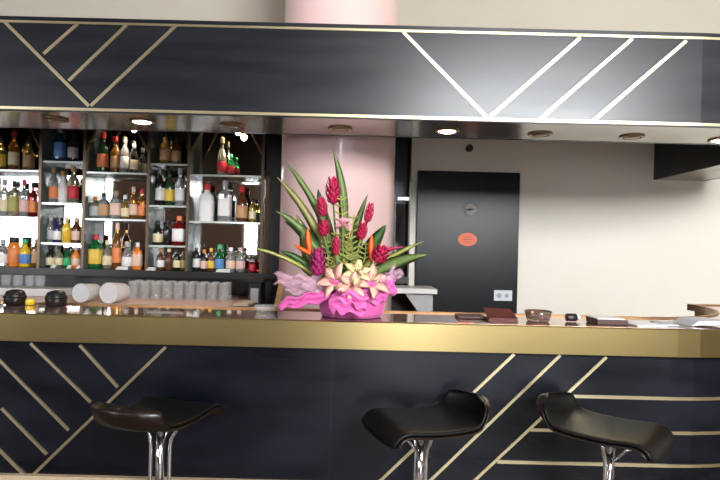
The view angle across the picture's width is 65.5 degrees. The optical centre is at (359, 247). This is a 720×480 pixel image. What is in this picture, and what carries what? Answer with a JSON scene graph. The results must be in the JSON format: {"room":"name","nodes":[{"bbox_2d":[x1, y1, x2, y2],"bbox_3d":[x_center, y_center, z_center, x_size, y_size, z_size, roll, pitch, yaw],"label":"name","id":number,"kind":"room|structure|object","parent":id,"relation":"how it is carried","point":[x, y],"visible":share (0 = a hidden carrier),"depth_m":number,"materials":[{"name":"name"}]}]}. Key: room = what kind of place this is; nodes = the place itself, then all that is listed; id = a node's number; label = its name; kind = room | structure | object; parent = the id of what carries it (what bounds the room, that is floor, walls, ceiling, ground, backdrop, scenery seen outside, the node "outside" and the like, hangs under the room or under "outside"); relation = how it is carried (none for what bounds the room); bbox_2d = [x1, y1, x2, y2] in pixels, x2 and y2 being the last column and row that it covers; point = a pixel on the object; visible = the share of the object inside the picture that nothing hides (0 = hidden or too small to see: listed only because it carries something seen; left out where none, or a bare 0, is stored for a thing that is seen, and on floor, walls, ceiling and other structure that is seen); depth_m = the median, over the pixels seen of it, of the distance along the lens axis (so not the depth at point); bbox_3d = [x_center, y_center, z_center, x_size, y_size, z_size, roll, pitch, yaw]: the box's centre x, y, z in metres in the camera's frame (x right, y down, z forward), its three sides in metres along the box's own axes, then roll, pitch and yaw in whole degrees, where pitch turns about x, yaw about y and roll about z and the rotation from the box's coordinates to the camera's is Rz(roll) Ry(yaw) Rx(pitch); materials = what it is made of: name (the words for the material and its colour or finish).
{"room":"bar","nodes":[
{"label":"bar","id":0,"kind":"room"},
{"bbox_2d":[278,0,398,310],"bbox_3d":[-0.135,-1.124,3.850,0.775,5.000,0.775,1,0,0],"label":"column","id":1,"kind":"structure","parent":0,"point":[367,164],"depth_m":3.52,"materials":[{"name":"pink paint"}]},
{"bbox_2d":[0,0,719,316],"bbox_3d":[-1.222,-1.150,4.910,15.700,5.000,0.100,1,0,0],"label":"wall","id":2,"kind":"structure","parent":0,"point":[600,236],"depth_m":4.86,"materials":[{"name":"white paint"}]},
{"bbox_2d":[415,170,519,313],"bbox_3d":[0.916,0.369,4.834,0.881,2.057,0.048,1,0,0],"label":"door","id":3,"kind":"structure","parent":2,"relation":"in","point":[467,223],"depth_m":4.82,"materials":[{"name":"black paint"}]},
{"bbox_3d":[-2.978,-1.230,4.065,11.975,0.056,1.580,1,0,0],"label":"ceiling","id":4,"kind":"structure","parent":0,"visible":0},
{"bbox_2d":[0,16,719,180],"bbox_3d":[-2.982,-0.962,3.834,11.981,0.473,2.041,1,0,0],"label":"bulkhead","id":5,"kind":"object","parent":4,"relation":"attached to","point":[92,73],"visible":1,"depth_m":2.82,"materials":[{"name":"black paint"}]},
{"bbox_2d":[42,116,69,122],"bbox_3d":[-1.631,-0.686,3.004,0.132,0.013,0.132,1,0,0],"label":"ceiling light","id":6,"kind":"object","parent":5,"relation":"attached to","point":[56,119],"visible":1,"depth_m":2.98,"materials":[{"name":"brown metal"}]},
{"bbox_2d":[129,118,154,124],"bbox_3d":[-1.173,-0.675,3.014,0.132,0.013,0.132,1,0,0],"label":"ceiling light","id":7,"kind":"object","parent":5,"relation":"attached to","point":[135,120],"visible":1,"depth_m":2.99,"materials":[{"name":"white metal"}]},
{"bbox_2d":[219,122,243,128],"bbox_3d":[-0.697,-0.664,3.046,0.132,0.013,0.132,1,0,0],"label":"ceiling light","id":8,"kind":"object","parent":5,"relation":"attached to","point":[232,125],"visible":1,"depth_m":3.02,"materials":[{"name":"brown metal"}]},
{"bbox_2d":[435,128,458,134],"bbox_3d":[0.476,-0.635,3.066,0.132,0.013,0.132,1,0,0],"label":"ceiling light","id":9,"kind":"object","parent":5,"relation":"attached to","point":[445,131],"visible":1,"depth_m":3.04,"materials":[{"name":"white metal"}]},
{"bbox_2d":[528,131,552,137],"bbox_3d":[0.991,-0.622,3.084,0.132,0.013,0.132,1,0,0],"label":"ceiling light","id":10,"kind":"object","parent":5,"relation":"attached to","point":[538,134],"visible":1,"depth_m":3.06,"materials":[{"name":"brown metal"}]},
{"bbox_2d":[619,134,644,139],"bbox_3d":[1.501,-0.610,3.091,0.132,0.013,0.132,1,0,0],"label":"ceiling light","id":11,"kind":"object","parent":5,"relation":"attached to","point":[628,136],"visible":1,"depth_m":3.07,"materials":[{"name":"brown metal"}]},
{"bbox_3d":[-1.285,1.399,1.180,15.700,0.100,7.560,1,0,0],"label":"floor","id":12,"kind":"structure","parent":0,"visible":0},
{"bbox_2d":[0,293,247,306],"bbox_3d":[-4.773,0.773,3.913,7.895,0.979,0.994,1,0,0],"label":"countertop","id":13,"kind":"structure","parent":12,"relation":"on","point":[134,298],"depth_m":3.94,"materials":[{"name":"beige laminate"}]},
{"bbox_2d":[0,285,73,295],"bbox_3d":[-2.417,0.313,4.090,0.586,0.054,0.220,1,0,0],"label":"drip tray","id":14,"kind":"object","parent":13,"relation":"on","point":[29,290],"visible":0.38,"depth_m":3.98,"materials":[{"name":"grey metal"}]},
{"bbox_2d":[72,283,100,302],"bbox_3d":[-1.797,0.292,3.700,0.123,0.123,0.158,1,0,9],"label":"plastic tub","id":15,"kind":"object","parent":13,"relation":"on","point":[81,292],"visible":0.98,"depth_m":3.63,"materials":[{"name":"white plastic"}]},
{"bbox_2d":[99,282,130,303],"bbox_3d":[-1.604,0.291,3.680,0.135,0.135,0.158,1,0,11],"label":"plastic tub","id":16,"kind":"object","parent":13,"relation":"on","point":[109,293],"visible":1,"depth_m":3.61,"materials":[{"name":"white plastic"}]},
{"bbox_2d":[91,396,221,479],"bbox_3d":[-0.696,0.924,1.901,0.399,0.876,0.439,1,0,17],"label":"bar stool","id":17,"kind":"object","parent":12,"relation":"on","point":[160,415],"visible":1,"depth_m":1.86,"materials":[{"name":"black leather"}]},
{"bbox_2d":[0,128,411,307],"bbox_3d":[-4.165,0.033,4.350,9.075,2.490,0.240,1,0,0],"label":"bar cabinet","id":18,"kind":"object","parent":12,"relation":"on","point":[256,157],"visible":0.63,"depth_m":4.42,"materials":[{"name":"black wood"}]},
{"bbox_2d":[0,135,6,168],"bbox_3d":[-2.779,-0.734,4.335,0.073,0.270,0.073,1,0,0],"label":"bottle","id":19,"kind":"object","parent":18,"relation":"on","point":[3,155],"visible":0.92,"depth_m":4.32,"materials":[{"name":"gold glass"}]},
{"bbox_2d":[0,179,7,215],"bbox_3d":[-2.752,-0.388,4.335,0.070,0.290,0.070,1,0,0],"label":"bottle","id":20,"kind":"object","parent":18,"relation":"on","point":[4,192],"visible":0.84,"depth_m":4.31,"materials":[{"name":"clear glass"}]},
{"bbox_2d":[0,239,7,265],"bbox_3d":[-2.764,0.036,4.335,0.073,0.210,0.073,1,0,0],"label":"bottle","id":21,"kind":"object","parent":18,"relation":"on","point":[3,250],"visible":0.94,"depth_m":4.32,"materials":[{"name":"clear glass"}]},
{"bbox_2d":[7,180,19,216],"bbox_3d":[-2.678,-0.382,4.335,0.070,0.280,0.070,1,0,0],"label":"bottle","id":22,"kind":"object","parent":18,"relation":"on","point":[13,194],"visible":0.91,"depth_m":4.30,"materials":[{"name":"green glass"}]},
{"bbox_2d":[7,237,19,266],"bbox_3d":[-2.678,0.029,4.335,0.082,0.230,0.082,1,0,0],"label":"bottle","id":23,"kind":"object","parent":18,"relation":"on","point":[14,245],"visible":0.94,"depth_m":4.30,"materials":[{"name":"orange glass"}]},
{"bbox_2d":[8,130,19,169],"bbox_3d":[-2.678,-0.752,4.335,0.077,0.310,0.077,1,0,0],"label":"bottle","id":24,"kind":"object","parent":18,"relation":"on","point":[13,149],"visible":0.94,"depth_m":4.31,"materials":[{"name":"orange glass"}]},
{"bbox_2d":[0,128,38,249],"bbox_3d":[-2.779,-0.502,4.426,0.683,1.287,0.011,1,0,0],"label":"mirror","id":25,"kind":"object","parent":18,"relation":"on","point":[9,227],"depth_m":4.42,"materials":[{"name":"white mirror"}]},
{"bbox_2d":[19,179,28,216],"bbox_3d":[-2.601,-0.385,4.335,0.066,0.290,0.066,1,0,0],"label":"bottle","id":26,"kind":"object","parent":18,"relation":"on","point":[24,195],"visible":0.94,"depth_m":4.31,"materials":[{"name":"clear glass"}]},
{"bbox_2d":[19,239,30,266],"bbox_3d":[-2.593,0.038,4.335,0.082,0.215,0.082,1,0,0],"label":"bottle","id":27,"kind":"object","parent":18,"relation":"on","point":[24,252],"visible":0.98,"depth_m":4.31,"materials":[{"name":"yellow glass"}]},
{"bbox_2d":[23,137,34,169],"bbox_3d":[-2.562,-0.724,4.335,0.082,0.260,0.082,1,0,0],"label":"bottle","id":28,"kind":"object","parent":18,"relation":"on","point":[28,153],"visible":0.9,"depth_m":4.31,"materials":[{"name":"gold glass"}]},
{"bbox_2d":[28,182,36,216],"bbox_3d":[-2.531,-0.373,4.335,0.060,0.270,0.060,1,0,0],"label":"bottle","id":29,"kind":"object","parent":18,"relation":"on","point":[32,203],"visible":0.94,"depth_m":4.31,"materials":[{"name":"red glass"}]},
{"bbox_2d":[31,239,36,266],"bbox_3d":[-2.508,0.038,4.335,0.054,0.220,0.054,1,0,0],"label":"bottle","id":30,"kind":"object","parent":18,"relation":"on","point":[34,248],"visible":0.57,"depth_m":4.31,"materials":[{"name":"orange glass"}]},
{"bbox_2d":[45,246,54,267],"bbox_3d":[-2.398,0.068,4.335,0.063,0.165,0.063,1,0,0],"label":"bottle","id":31,"kind":"object","parent":18,"relation":"on","point":[50,257],"visible":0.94,"depth_m":4.31,"materials":[{"name":"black glass"}]},
{"bbox_2d":[46,217,53,242],"bbox_3d":[-2.396,-0.143,4.335,0.057,0.200,0.057,1,0,0],"label":"bottle","id":32,"kind":"object","parent":18,"relation":"on","point":[49,230],"visible":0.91,"depth_m":4.31,"materials":[{"name":"clear glass"}]},
{"bbox_2d":[48,167,57,202],"bbox_3d":[-2.373,-0.486,4.335,0.068,0.280,0.068,1,0,0],"label":"bottle","id":33,"kind":"object","parent":18,"relation":"on","point":[53,182],"visible":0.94,"depth_m":4.31,"materials":[{"name":"clear glass"}]},
{"bbox_2d":[52,217,60,242],"bbox_3d":[-2.345,-0.139,4.335,0.060,0.195,0.060,1,0,0],"label":"bottle","id":34,"kind":"object","parent":18,"relation":"on","point":[56,235],"visible":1,"depth_m":4.32,"materials":[{"name":"blue glass"}]},
{"bbox_2d":[55,246,62,267],"bbox_3d":[-2.330,0.070,4.335,0.057,0.165,0.057,1,0,0],"label":"bottle","id":35,"kind":"object","parent":18,"relation":"on","point":[58,256],"visible":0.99,"depth_m":4.32,"materials":[{"name":"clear glass"}]},
{"bbox_2d":[53,129,65,160],"bbox_3d":[-2.322,-0.798,4.335,0.073,0.270,0.073,1,0,0],"label":"bottle","id":36,"kind":"object","parent":18,"relation":"on","point":[59,154],"visible":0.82,"depth_m":4.30,"materials":[{"name":"blue glass"}]},
{"bbox_2d":[58,171,67,202],"bbox_3d":[-2.299,-0.469,4.335,0.068,0.250,0.068,1,0,0],"label":"bottle","id":37,"kind":"object","parent":18,"relation":"on","point":[62,187],"visible":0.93,"depth_m":4.31,"materials":[{"name":"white glass"}]},
{"bbox_2d":[61,217,70,242],"bbox_3d":[-2.272,-0.140,4.335,0.064,0.200,0.064,1,0,0],"label":"bottle","id":38,"kind":"object","parent":18,"relation":"on","point":[66,228],"visible":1,"depth_m":4.31,"materials":[{"name":"yellow glass"}]},
{"bbox_2d":[63,247,70,267],"bbox_3d":[-2.268,0.074,4.335,0.054,0.160,0.054,1,0,0],"label":"bottle","id":39,"kind":"object","parent":18,"relation":"on","point":[67,257],"visible":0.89,"depth_m":4.32,"materials":[{"name":"green glass"}]},
{"bbox_2d":[52,129,83,255],"bbox_3d":[-2.262,-0.490,4.426,0.318,1.287,0.011,1,0,0],"label":"mirror","id":40,"kind":"object","parent":18,"relation":"on","point":[61,211],"depth_m":4.42,"materials":[{"name":"silver glass"}]},
{"bbox_2d":[67,130,77,160],"bbox_3d":[-2.222,-0.785,4.335,0.076,0.250,0.076,1,0,0],"label":"bottle","id":41,"kind":"object","parent":18,"relation":"on","point":[72,149],"visible":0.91,"depth_m":4.31,"materials":[{"name":"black glass"}]},
{"bbox_2d":[67,165,78,202],"bbox_3d":[-2.218,-0.490,4.335,0.082,0.296,0.082,1,0,0],"label":"bottle","id":42,"kind":"object","parent":18,"relation":"on","point":[73,181],"visible":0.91,"depth_m":4.31,"materials":[{"name":"clear glass"}]},
{"bbox_2d":[71,217,80,242],"bbox_3d":[-2.198,-0.138,4.335,0.065,0.200,0.065,1,0,0],"label":"bottle","id":43,"kind":"object","parent":18,"relation":"on","point":[75,232],"visible":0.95,"depth_m":4.31,"materials":[{"name":"brown glass"}]},
{"bbox_2d":[71,247,80,267],"bbox_3d":[-2.198,0.073,4.335,0.066,0.165,0.066,1,0,0],"label":"bottle","id":44,"kind":"object","parent":18,"relation":"on","point":[75,257],"visible":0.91,"depth_m":4.31,"materials":[{"name":"orange glass"}]},
{"bbox_2d":[89,197,97,217],"bbox_3d":[-2.050,-0.311,4.335,0.070,0.170,0.070,1,0,0],"label":"bottle","id":45,"kind":"object","parent":18,"relation":"on","point":[93,208],"visible":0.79,"depth_m":4.30,"materials":[{"name":"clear glass"}]},
{"bbox_2d":[88,234,103,268],"bbox_3d":[-2.044,0.027,4.335,0.095,0.265,0.095,1,0,0],"label":"bottle","id":46,"kind":"object","parent":18,"relation":"on","point":[95,249],"visible":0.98,"depth_m":4.29,"materials":[{"name":"green glass"}]},
{"bbox_2d":[97,132,108,171],"bbox_3d":[-1.989,-0.737,4.335,0.082,0.315,0.082,1,0,0],"label":"bottle","id":47,"kind":"object","parent":18,"relation":"on","point":[102,151],"visible":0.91,"depth_m":4.30,"materials":[{"name":"green glass"}]},
{"bbox_2d":[98,193,109,218],"bbox_3d":[-1.982,-0.325,4.335,0.073,0.200,0.073,1,0,0],"label":"bottle","id":48,"kind":"object","parent":18,"relation":"on","point":[103,204],"visible":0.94,"depth_m":4.30,"materials":[{"name":"clear glass"}]},
{"bbox_2d":[102,240,111,268],"bbox_3d":[-1.955,0.051,4.335,0.073,0.220,0.073,1,0,0],"label":"bottle","id":49,"kind":"object","parent":18,"relation":"on","point":[107,252],"visible":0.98,"depth_m":4.31,"materials":[{"name":"clear glass"}]},
{"bbox_2d":[110,136,119,171],"bbox_3d":[-1.893,-0.720,4.335,0.070,0.285,0.070,1,0,0],"label":"bottle","id":50,"kind":"object","parent":18,"relation":"on","point":[115,151],"visible":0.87,"depth_m":4.31,"materials":[{"name":"orange glass"}]},
{"bbox_2d":[109,191,121,218],"bbox_3d":[-1.889,-0.332,4.335,0.079,0.220,0.079,1,0,0],"label":"bottle","id":51,"kind":"object","parent":18,"relation":"on","point":[115,203],"visible":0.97,"depth_m":4.30,"materials":[{"name":"clear glass"}]},
{"bbox_2d":[112,222,121,268],"bbox_3d":[-1.881,-0.017,4.335,0.066,0.360,0.066,1,0,0],"label":"bottle","id":52,"kind":"object","parent":18,"relation":"on","point":[117,243],"visible":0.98,"depth_m":4.31,"materials":[{"name":"orange glass"}]},
{"bbox_2d":[88,173,146,176],"bbox_3d":[-1.849,-0.570,4.342,0.469,0.010,0.154,1,0,0],"label":"shelf","id":53,"kind":"object","parent":18,"relation":"attached to","point":[89,174],"depth_m":4.34,"materials":[{"name":"clear glass"}]},
{"bbox_2d":[95,130,147,268],"bbox_3d":[-1.851,-0.480,4.426,0.470,1.287,0.011,1,0,0],"label":"mirror","id":54,"kind":"object","parent":18,"relation":"on","point":[132,232],"depth_m":4.42,"materials":[{"name":"mirror"}]},
{"bbox_2d":[120,137,128,171],"bbox_3d":[-1.823,-0.718,4.335,0.063,0.285,0.063,1,0,0],"label":"bottle","id":55,"kind":"object","parent":18,"relation":"on","point":[124,153],"visible":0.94,"depth_m":4.31,"materials":[{"name":"clear glass"}]},
{"bbox_2d":[121,195,128,218],"bbox_3d":[-1.819,-0.316,4.335,0.060,0.190,0.060,1,0,0],"label":"bottle","id":56,"kind":"object","parent":18,"relation":"on","point":[124,206],"visible":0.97,"depth_m":4.31,"materials":[{"name":"beige glass"}]},
{"bbox_2d":[121,242,131,269],"bbox_3d":[-1.800,0.060,4.335,0.082,0.210,0.082,1,0,0],"label":"bottle","id":57,"kind":"object","parent":18,"relation":"on","point":[127,253],"visible":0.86,"depth_m":4.31,"materials":[{"name":"clear glass"}]},
{"bbox_2d":[129,187,137,218],"bbox_3d":[-1.753,-0.346,4.335,0.063,0.255,0.063,1,0,0],"label":"bottle","id":58,"kind":"object","parent":18,"relation":"on","point":[133,201],"visible":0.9,"depth_m":4.31,"materials":[{"name":"orange glass"}]},
{"bbox_2d":[130,144,137,172],"bbox_3d":[-1.750,-0.689,4.335,0.057,0.230,0.057,1,0,0],"label":"bottle","id":59,"kind":"object","parent":18,"relation":"on","point":[133,157],"visible":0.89,"depth_m":4.32,"materials":[{"name":"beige glass"}]},
{"bbox_2d":[132,242,142,269],"bbox_3d":[-1.722,0.062,4.335,0.068,0.210,0.068,1,0,0],"label":"bottle","id":60,"kind":"object","parent":18,"relation":"on","point":[137,254],"visible":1,"depth_m":4.30,"materials":[{"name":"orange glass"}]},
{"bbox_2d":[138,189,145,219],"bbox_3d":[-1.688,-0.337,4.335,0.060,0.240,0.060,1,0,0],"label":"bottle","id":61,"kind":"object","parent":18,"relation":"on","point":[141,202],"visible":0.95,"depth_m":4.31,"materials":[{"name":"orange glass"}]},
{"bbox_2d":[152,220,162,244],"bbox_3d":[-1.565,-0.117,4.335,0.076,0.190,0.076,1,0,0],"label":"bottle","id":62,"kind":"object","parent":18,"relation":"on","point":[157,238],"visible":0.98,"depth_m":4.31,"materials":[{"name":"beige glass"}]},
{"bbox_2d":[155,167,164,204],"bbox_3d":[-1.548,-0.474,4.335,0.073,0.296,0.073,1,0,0],"label":"bottle","id":63,"kind":"object","parent":18,"relation":"on","point":[159,184],"visible":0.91,"depth_m":4.31,"materials":[{"name":"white glass"}]},
{"bbox_2d":[156,248,164,269],"bbox_3d":[-1.544,0.086,4.335,0.060,0.171,0.060,1,0,0],"label":"bottle","id":64,"kind":"object","parent":18,"relation":"on","point":[160,260],"visible":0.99,"depth_m":4.32,"materials":[{"name":"brown glass"}]},
{"bbox_2d":[160,132,170,163],"bbox_3d":[-1.506,-0.773,4.335,0.082,0.260,0.082,1,0,0],"label":"bottle","id":65,"kind":"object","parent":18,"relation":"on","point":[165,147],"visible":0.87,"depth_m":4.30,"materials":[{"name":"gold glass"}]},
{"bbox_2d":[163,219,170,244],"bbox_3d":[-1.494,-0.120,4.335,0.058,0.200,0.058,1,0,0],"label":"bottle","id":66,"kind":"object","parent":18,"relation":"on","point":[166,231],"visible":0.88,"depth_m":4.31,"materials":[{"name":"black glass"}]},
{"bbox_2d":[165,248,172,269],"bbox_3d":[-1.478,0.087,4.335,0.058,0.171,0.058,1,0,0],"label":"bottle","id":67,"kind":"object","parent":18,"relation":"on","point":[168,259],"visible":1,"depth_m":4.31,"materials":[{"name":"brown glass"}]},
{"bbox_2d":[165,170,173,205],"bbox_3d":[-1.475,-0.464,4.335,0.066,0.280,0.066,1,0,0],"label":"bottle","id":68,"kind":"object","parent":18,"relation":"on","point":[169,185],"visible":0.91,"depth_m":4.31,"materials":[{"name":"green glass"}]},
{"bbox_2d":[155,131,187,269],"bbox_3d":[-1.455,-0.470,4.426,0.287,1.287,0.011,1,0,0],"label":"mirror","id":69,"kind":"object","parent":18,"relation":"on","point":[161,214],"depth_m":4.42,"materials":[{"name":"silver glass"}]},
{"bbox_2d":[171,135,180,163],"bbox_3d":[-1.421,-0.756,4.335,0.073,0.230,0.073,1,0,0],"label":"bottle","id":70,"kind":"object","parent":18,"relation":"on","point":[176,149],"visible":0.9,"depth_m":4.31,"materials":[{"name":"brown glass"}]},
{"bbox_2d":[173,248,180,270],"bbox_3d":[-1.418,0.089,4.335,0.057,0.171,0.057,1,0,0],"label":"bottle","id":71,"kind":"object","parent":18,"relation":"on","point":[176,258],"visible":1,"depth_m":4.31,"materials":[{"name":"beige glass"}]},
{"bbox_2d":[172,216,185,245],"bbox_3d":[-1.401,-0.133,4.335,0.092,0.230,0.092,1,0,0],"label":"bottle","id":72,"kind":"object","parent":18,"relation":"on","point":[178,229],"visible":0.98,"depth_m":4.29,"materials":[{"name":"red glass"}]},
{"bbox_2d":[174,168,184,205],"bbox_3d":[-1.393,-0.470,4.335,0.077,0.296,0.077,1,0,0],"label":"bottle","id":73,"kind":"object","parent":18,"relation":"on","point":[179,198],"visible":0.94,"depth_m":4.31,"materials":[{"name":"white glass"}]},
{"bbox_2d":[192,244,199,270],"bbox_3d":[-1.266,0.073,4.335,0.057,0.210,0.057,1,0,0],"label":"bottle","id":74,"kind":"object","parent":18,"relation":"on","point":[196,255],"visible":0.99,"depth_m":4.31,"materials":[{"name":"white glass"}]},
{"bbox_2d":[0,266,408,283],"bbox_3d":[-4.167,0.133,4.330,9.075,0.050,0.201,1,0,0],"label":"shelf","id":75,"kind":"object","parent":18,"relation":"attached to","point":[273,275],"depth_m":4.23,"materials":[{"name":"black wood"}]},
{"bbox_2d":[199,184,214,220],"bbox_3d":[-1.184,-0.350,4.335,0.104,0.290,0.104,1,0,0],"label":"bottle","id":76,"kind":"object","parent":18,"relation":"on","point":[206,202],"visible":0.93,"depth_m":4.29,"materials":[{"name":"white glass"}]},
{"bbox_2d":[207,248,214,271],"bbox_3d":[-1.153,0.091,4.335,0.054,0.180,0.054,1,0,0],"label":"bottle","id":77,"kind":"object","parent":18,"relation":"on","point":[210,262],"visible":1,"depth_m":4.32,"materials":[{"name":"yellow glass"}]},
{"bbox_2d":[214,244,223,271],"bbox_3d":[-1.088,0.077,4.335,0.073,0.210,0.073,1,0,0],"label":"bottle","id":78,"kind":"object","parent":18,"relation":"on","point":[219,257],"visible":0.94,"depth_m":4.31,"materials":[{"name":"green glass"}]},
{"bbox_2d":[217,137,226,174],"bbox_3d":[-1.068,-0.707,4.335,0.073,0.300,0.073,1,0,0],"label":"bottle","id":79,"kind":"object","parent":18,"relation":"on","point":[221,160],"visible":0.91,"depth_m":4.31,"materials":[{"name":"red glass"}]},
{"bbox_2d":[218,180,231,221],"bbox_3d":[-1.045,-0.362,4.335,0.098,0.320,0.098,1,0,0],"label":"bottle","id":80,"kind":"object","parent":18,"relation":"on","point":[224,196],"visible":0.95,"depth_m":4.29,"materials":[{"name":"clear glass"}]},
{"bbox_2d":[193,176,260,179],"bbox_3d":[-1.020,-0.550,4.342,0.545,0.010,0.154,1,0,0],"label":"shelf","id":81,"kind":"object","parent":18,"relation":"attached to","point":[194,177],"depth_m":4.36,"materials":[{"name":"clear glass"}]},
{"bbox_2d":[194,132,261,271],"bbox_3d":[-1.022,-0.460,4.426,0.546,1.287,0.011,1,0,0],"label":"mirror","id":82,"kind":"object","parent":18,"relation":"on","point":[247,158],"depth_m":4.42,"materials":[{"name":"silver glass"}]},
{"bbox_2d":[225,247,234,271],"bbox_3d":[-1.002,0.089,4.335,0.073,0.190,0.073,1,0,0],"label":"bottle","id":83,"kind":"object","parent":18,"relation":"on","point":[230,258],"visible":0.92,"depth_m":4.31,"materials":[{"name":"clear glass"}]},
{"bbox_2d":[227,154,234,174],"bbox_3d":[-0.999,-0.641,4.335,0.057,0.170,0.057,1,0,0],"label":"bottle","id":84,"kind":"object","parent":18,"relation":"on","point":[230,166],"visible":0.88,"depth_m":4.32,"materials":[{"name":"green glass"}]},
{"bbox_2d":[235,248,244,271],"bbox_3d":[-0.925,0.091,4.335,0.073,0.190,0.073,1,0,0],"label":"bottle","id":85,"kind":"object","parent":18,"relation":"on","point":[240,258],"visible":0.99,"depth_m":4.31,"materials":[{"name":"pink glass"}]},
{"bbox_2d":[236,186,247,221],"bbox_3d":[-0.913,-0.338,4.335,0.088,0.280,0.088,1,0,0],"label":"bottle","id":86,"kind":"object","parent":18,"relation":"on","point":[241,205],"visible":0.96,"depth_m":4.30,"materials":[{"name":"brown glass"}]},
{"bbox_2d":[249,198,255,221],"bbox_3d":[-0.832,-0.291,4.335,0.057,0.190,0.057,1,0,0],"label":"bottle","id":87,"kind":"object","parent":18,"relation":"on","point":[252,209],"visible":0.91,"depth_m":4.31,"materials":[{"name":"gold glass"}]},
{"bbox_2d":[394,202,406,275],"bbox_3d":[0.322,-0.072,4.426,0.087,0.580,0.011,1,0,0],"label":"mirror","id":88,"kind":"object","parent":18,"relation":"on","point":[401,207],"depth_m":4.42,"materials":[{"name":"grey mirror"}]},
{"bbox_2d":[243,278,268,306],"bbox_3d":[-0.732,0.787,3.880,0.134,1.149,0.220,1,0,0],"label":"stand","id":89,"kind":"object","parent":12,"relation":"on","point":[256,285],"visible":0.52,"depth_m":3.80,"materials":[{"name":"black metal"}]},
{"bbox_2d":[274,277,285,307],"bbox_3d":[-0.595,0.767,3.440,0.246,1.187,0.020,1,0,0],"label":"wooden pole","id":90,"kind":"object","parent":12,"relation":"on","point":[282,279],"visible":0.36,"depth_m":3.43,"materials":[{"name":"brown wood"}]},
{"bbox_2d":[0,301,719,479],"bbox_3d":[-3.409,0.742,2.632,11.180,1.110,1.065,1,0,0],"label":"bar counter","id":91,"kind":"object","parent":12,"relation":"on","point":[294,388],"depth_m":2.13,"materials":[{"name":"blue laminate"}]},
{"bbox_2d":[3,289,26,304],"bbox_3d":[-1.459,0.206,2.370,0.088,0.065,0.088,1,0,0],"label":"pot","id":92,"kind":"object","parent":91,"relation":"on","point":[13,296],"visible":0.99,"depth_m":2.34,"materials":[{"name":"black ceramic"}]},
{"bbox_2d":[44,290,67,305],"bbox_3d":[-1.286,0.211,2.370,0.088,0.065,0.088,1,0,0],"label":"pot","id":93,"kind":"object","parent":91,"relation":"on","point":[54,297],"visible":1,"depth_m":2.34,"materials":[{"name":"black ceramic"}]},
{"bbox_2d":[248,151,426,318],"bbox_3d":[-0.092,-0.065,2.197,0.661,0.672,0.298,1,0,-21],"label":"flower arrangement","id":94,"kind":"object","parent":91,"relation":"on","point":[350,285],"visible":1,"depth_m":2.20,"materials":[{"name":"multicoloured plant"}]},
{"bbox_2d":[0,303,719,329],"bbox_3d":[-3.402,0.203,2.631,11.167,0.020,1.037,1,0,0],"label":"countertop","id":95,"kind":"structure","parent":91,"relation":"on","point":[36,308],"depth_m":2.23,"materials":[{"name":"brown"}]},
{"bbox_2d":[455,313,485,318],"bbox_3d":[0.452,0.281,2.300,0.110,0.010,0.100,1,0,0],"label":"menu cover","id":96,"kind":"object","parent":91,"relation":"on","point":[460,316],"visible":1,"depth_m":2.26,"materials":[{"name":"brown paper"}]},
{"bbox_2d":[483,307,517,321],"bbox_3d":[0.559,0.266,2.240,0.116,0.044,0.120,1,0,0],"label":"folder","id":97,"kind":"object","parent":91,"relation":"on","point":[492,314],"visible":0.93,"depth_m":2.22,"materials":[{"name":"red leather"}]},
{"bbox_2d":[524,309,551,321],"bbox_3d":[0.713,0.271,2.240,0.108,0.042,0.108,1,0,0],"label":"ashtray","id":98,"kind":"object","parent":91,"relation":"on","point":[533,315],"visible":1,"depth_m":2.20,"materials":[{"name":"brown glass"}]},
{"bbox_2d":[586,315,627,324],"bbox_3d":[0.980,0.287,2.225,0.120,0.024,0.110,1,0,0],"label":"book","id":99,"kind":"object","parent":91,"relation":"on","point":[599,320],"visible":1,"depth_m":2.17,"materials":[{"name":"brown paper"}]},
{"bbox_2d":[628,321,667,326],"bbox_3d":[1.109,0.299,2.210,0.124,0.006,0.140,1,0,-9],"label":"paper stack","id":100,"kind":"object","parent":91,"relation":"on","point":[633,323],"visible":0.79,"depth_m":2.17,"materials":[{"name":"white paper"}]},
{"bbox_2d":[673,317,719,325],"bbox_3d":[1.377,0.296,2.255,0.165,0.024,0.130,1,0,0],"label":"leaflet","id":101,"kind":"object","parent":91,"relation":"on","point":[689,321],"visible":1,"depth_m":2.23,"materials":[{"name":"grey paper"}]},
{"bbox_2d":[391,285,436,311],"bbox_3d":[0.351,0.834,4.050,0.393,1.107,0.340,1,0,0],"label":"counter","id":102,"kind":"object","parent":12,"relation":"on","point":[408,297],"visible":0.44,"depth_m":3.92,"materials":[{"name":"grey laminate"}]},
{"bbox_2d":[395,285,436,293],"bbox_3d":[0.352,0.299,4.050,0.369,0.036,0.340,1,0,0],"label":"countertop","id":103,"kind":"structure","parent":102,"relation":"on","point":[406,289],"depth_m":3.88,"materials":[{"name":"white stone"}]},
{"bbox_2d":[362,390,491,479],"bbox_3d":[0.218,0.946,1.897,0.439,0.876,0.399,1,0,-20],"label":"bar stool","id":104,"kind":"object","parent":12,"relation":"on","point":[460,414],"visible":1,"depth_m":1.88,"materials":[{"name":"black leather"}]},
{"bbox_2d":[536,392,674,479],"bbox_3d":[0.803,0.959,1.868,0.439,0.879,0.399,1,0,41],"label":"bar stool","id":105,"kind":"object","parent":12,"relation":"on","point":[561,412],"visible":1,"depth_m":1.84,"materials":[{"name":"black leather"}]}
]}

